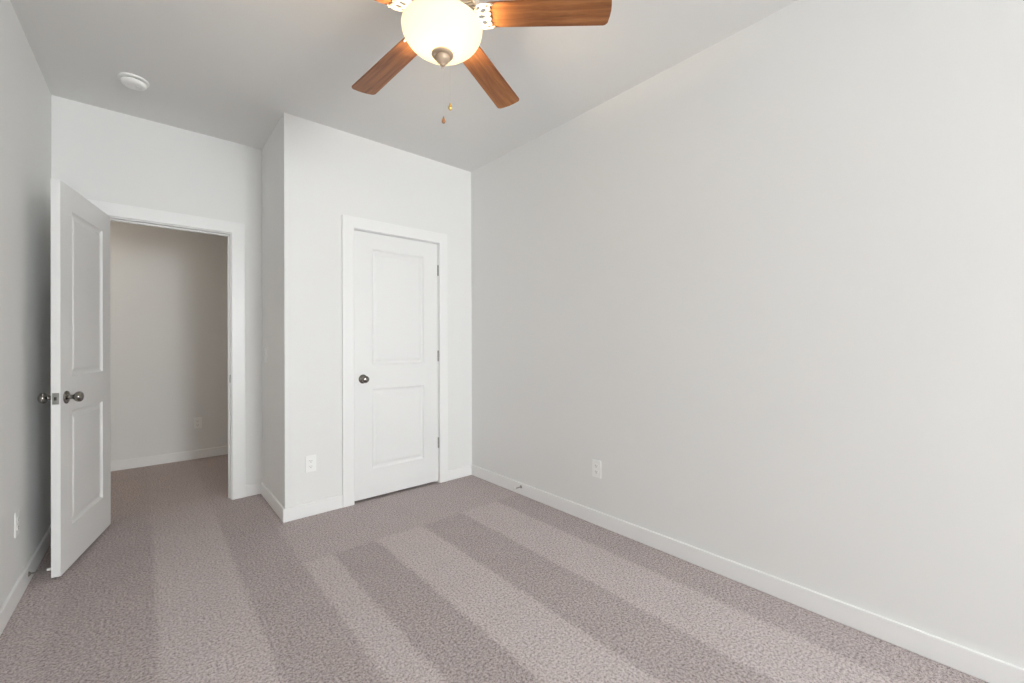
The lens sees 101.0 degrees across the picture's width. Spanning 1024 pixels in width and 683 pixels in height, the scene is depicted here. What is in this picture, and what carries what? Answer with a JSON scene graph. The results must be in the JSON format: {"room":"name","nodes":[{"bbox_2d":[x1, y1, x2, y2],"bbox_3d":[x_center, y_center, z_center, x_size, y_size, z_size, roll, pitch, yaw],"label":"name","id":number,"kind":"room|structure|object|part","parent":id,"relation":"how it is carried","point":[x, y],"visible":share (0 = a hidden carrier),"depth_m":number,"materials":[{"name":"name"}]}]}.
{"room":"empty bedroom","nodes":[
{"label":"empty bedroom","id":0,"kind":"room"},
{"bbox_2d":[0,0,50,607],"bbox_3d":[-0.152,-0.177,-0.720,0.120,2.752,8.617,0,0,-40],"label":"wall","id":1,"kind":"structure","parent":0,"point":[25,95],"depth_m":2.06,"materials":[{"name":"white paint"}]},
{"bbox_2d":[14,509,19,537],"bbox_3d":[-2.317,0.852,1.977,0.008,0.114,0.070,0,0,-40],"label":"power outlet","id":2,"kind":"object","parent":1,"relation":"attached to","point":[17,513],"visible":1,"depth_m":1.96,"materials":[{"name":"white plastic"}]},
{"bbox_2d":[0,525,50,635],"bbox_3d":[-0.145,1.153,-0.621,0.014,0.092,8.464,0,0,-40],"label":"baseboard","id":3,"kind":"structure","parent":1,"relation":"attached to","point":[13,598],"depth_m":2.02,"materials":[{"name":"white paint"}]},
{"bbox_2d":[28,567,50,576],"bbox_3d":[-2.375,1.157,2.123,0.078,0.024,0.024,0,0,-41],"label":"door stop","id":4,"kind":"object","parent":1,"relation":"attached to","point":[47,569],"visible":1,"depth_m":2.12,"materials":[{"name":"silver metal"}]},
{"bbox_2d":[51,95,261,484],"bbox_3d":[-2.292,-0.162,3.203,3.743,2.752,0.115,0,0,-41],"label":"wall","id":5,"kind":"structure","parent":0,"point":[105,155],"depth_m":3.03,"materials":[{"name":"white paint"}]},
{"bbox_2d":[37,179,110,577],"bbox_3d":[-2.512,0.187,2.441,0.170,2.022,0.732,0,0,-34],"label":"door","id":6,"kind":"structure","parent":5,"relation":"in","point":[80,398],"depth_m":2.36,"materials":[{"name":"white paint"}]},
{"bbox_3d":[-2.393,0.291,2.174,0.068,0.068,0.068,0,0,-29],"label":"knob","id":7,"kind":"part","parent":6,"relation":"part of","materials":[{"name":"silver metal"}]},
{"bbox_3d":[-2.318,0.291,2.143,0.025,0.058,0.002,0,0,-29],"label":"latch plate","id":8,"kind":"part","parent":6,"relation":"part of","materials":[{"name":"silver metal"}]},
{"bbox_3d":[-2.303,0.291,2.223,0.068,0.068,0.068,0,0,-29],"label":"knob","id":9,"kind":"part","parent":6,"relation":"part of","materials":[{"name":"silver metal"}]},
{"bbox_2d":[87,199,245,499],"bbox_3d":[-2.458,0.147,3.045,0.894,2.134,0.132,0,0,-41],"label":"trim","id":10,"kind":"structure","parent":5,"relation":"attached to","point":[234,232],"depth_m":3.24,"materials":[{"name":"white paint"}]},
{"bbox_2d":[246,482,260,496],"bbox_3d":[-2.037,1.167,3.332,0.117,0.092,0.014,0,0,-41],"label":"baseboard","id":11,"kind":"structure","parent":5,"relation":"attached to","point":[255,488],"depth_m":3.32,"materials":[{"name":"white paint"}]},
{"bbox_2d":[110,221,227,460],"bbox_3d":[-3.284,-0.156,4.464,3.900,2.752,0.100,0,0,-41],"label":"wall","id":12,"kind":"structure","parent":0,"point":[169,287],"depth_m":4.24,"materials":[{"name":"white paint"}]},
{"bbox_2d":[111,446,227,470],"bbox_3d":[-3.303,1.174,4.366,3.740,0.092,0.014,0,0,-41],"label":"baseboard","id":13,"kind":"structure","parent":12,"relation":"attached to","point":[216,451],"depth_m":4.23,"materials":[{"name":"white paint"}]},
{"bbox_2d":[193,417,201,428],"bbox_3d":[-3.275,0.850,4.395,0.070,0.114,0.008,0,0,-41],"label":"power outlet","id":14,"kind":"object","parent":12,"relation":"attached to","point":[197,422],"visible":1,"depth_m":4.39,"materials":[{"name":"white plastic"}]},
{"bbox_2d":[262,120,280,502],"bbox_3d":[-1.759,-0.164,3.188,0.115,2.752,0.606,0,0,-41],"label":"wall","id":15,"kind":"structure","parent":0,"point":[271,382],"depth_m":3.15,"materials":[{"name":"white paint"}]},
{"bbox_2d":[261,482,283,521],"bbox_3d":[-1.761,1.166,3.094,0.014,0.092,0.707,0,0,-41],"label":"baseboard","id":16,"kind":"structure","parent":15,"relation":"attached to","point":[269,497],"depth_m":3.05,"materials":[{"name":"white paint"}]},
{"bbox_2d":[280,112,471,507],"bbox_3d":[-0.986,-0.166,3.382,1.537,2.752,0.115,0,0,-41],"label":"wall","id":17,"kind":"structure","parent":0,"point":[327,174],"depth_m":3.04,"materials":[{"name":"white paint"}]},
{"bbox_2d":[305,455,315,472],"bbox_3d":[-1.400,0.851,2.935,0.070,0.114,0.008,0,0,-41],"label":"power outlet","id":18,"kind":"object","parent":17,"relation":"attached to","point":[310,461],"visible":1,"depth_m":2.93,"materials":[{"name":"white plastic"}]},
{"bbox_2d":[283,495,342,522],"bbox_3d":[-1.382,1.165,2.945,0.391,0.092,0.014,0,0,-41],"label":"baseboard","id":19,"kind":"structure","parent":17,"relation":"attached to","point":[333,503],"depth_m":2.93,"materials":[{"name":"white paint"}]},
{"bbox_2d":[342,215,447,507],"bbox_3d":[-0.937,0.142,3.411,0.894,2.136,0.132,0,0,-41],"label":"trim","id":20,"kind":"structure","parent":17,"relation":"attached to","point":[349,223],"depth_m":3.12,"materials":[{"name":"white paint"}]},
{"bbox_2d":[354,230,438,500],"bbox_3d":[-0.891,0.179,3.368,0.723,2.022,0.102,0,0,-41],"label":"door","id":21,"kind":"structure","parent":17,"relation":"in","point":[396,352],"depth_m":3.35,"materials":[{"name":"white paint"}]},
{"bbox_3d":[-1.103,0.283,3.160,0.068,0.068,0.068,0,0,-41],"label":"knob","id":22,"kind":"part","parent":21,"relation":"part of","materials":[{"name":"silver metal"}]},
{"bbox_2d":[448,465,471,480],"bbox_3d":[-0.465,1.163,3.743,0.252,0.092,0.014,0,0,-41],"label":"baseboard","id":23,"kind":"structure","parent":17,"relation":"attached to","point":[455,473],"depth_m":3.73,"materials":[{"name":"white paint"}]},
{"bbox_2d":[10,0,797,171],"bbox_3d":[0.096,-1.597,0.649,4.200,0.107,10.343,0,0,-41],"label":"ceiling","id":24,"kind":"structure","parent":0,"point":[229,70],"depth_m":2.35,"materials":[{"name":"white paint"}]},
{"bbox_2d":[117,72,148,90],"bbox_3d":[-2.224,-1.517,2.480,0.142,0.044,0.142,0,0,-41],"label":"smoke detector","id":25,"kind":"object","parent":24,"relation":"attached to","point":[132,81],"visible":1,"depth_m":2.45,"materials":[{"name":"white plastic"}]},
{"bbox_2d":[352,0,611,123],"bbox_3d":[-0.310,-1.207,1.688,1.267,0.680,1.259,0,0,-41],"label":"ceiling fan","id":26,"kind":"object","parent":24,"relation":"hanging from","point":[443,33],"visible":1,"depth_m":1.65,"materials":[{"name":"brown wood"}]},
{"bbox_3d":[-0.642,-1.287,1.471,0.484,0.006,0.129,-1,9,-30],"label":"blade","id":27,"kind":"part","parent":26,"relation":"part of","materials":[{"name":"brown wood"}]},
{"bbox_3d":[-0.582,-1.272,1.966,0.484,0.006,0.129,-4,6,43],"label":"blade","id":28,"kind":"part","parent":26,"relation":"part of","materials":[{"name":"brown wood"}]},
{"bbox_3d":[-0.277,-1.195,1.679,0.318,0.105,0.318,0,0,-41],"label":"lamp shade","id":29,"kind":"part","parent":26,"relation":"part of","materials":[{"name":"white glass"}]},
{"bbox_3d":[-0.108,-1.284,2.063,0.129,0.006,0.484,-9,-5,23],"label":"blade","id":30,"kind":"part","parent":26,"relation":"part of","materials":[{"name":"brown wood"}]},
{"bbox_3d":[0.142,-1.283,1.645,0.484,0.006,0.129,1,-8,5],"label":"blade","id":31,"kind":"part","parent":26,"relation":"part of","materials":[{"name":"brown wood"}]},
{"bbox_2d":[0,454,987,682],"bbox_3d":[0.105,1.251,0.644,4.200,0.100,10.343,0,0,-41],"label":"floor","id":32,"kind":"structure","parent":0,"point":[467,579],"depth_m":1.90,"materials":[{"name":"carpet"}]},
{"bbox_2d":[471,0,1023,667],"bbox_3d":[1.500,-0.177,1.784,0.120,2.752,10.223,0,0,-41],"label":"wall","id":33,"kind":"structure","parent":0,"point":[771,282],"depth_m":1.93,"materials":[{"name":"white paint"}]},
{"bbox_2d":[592,459,600,478],"bbox_3d":[0.556,0.838,2.775,0.008,0.114,0.070,0,0,-41],"label":"power outlet","id":34,"kind":"object","parent":33,"relation":"attached to","point":[596,465],"visible":1,"depth_m":2.77,"materials":[{"name":"white plastic"}]},
{"bbox_2d":[471,464,1023,682],"bbox_3d":[2.170,1.149,0.914,0.014,0.092,7.741,0,0,-41],"label":"baseboard","id":35,"kind":"structure","parent":33,"relation":"attached to","point":[984,667],"depth_m":1.89,"materials":[{"name":"white paint"}]}
]}

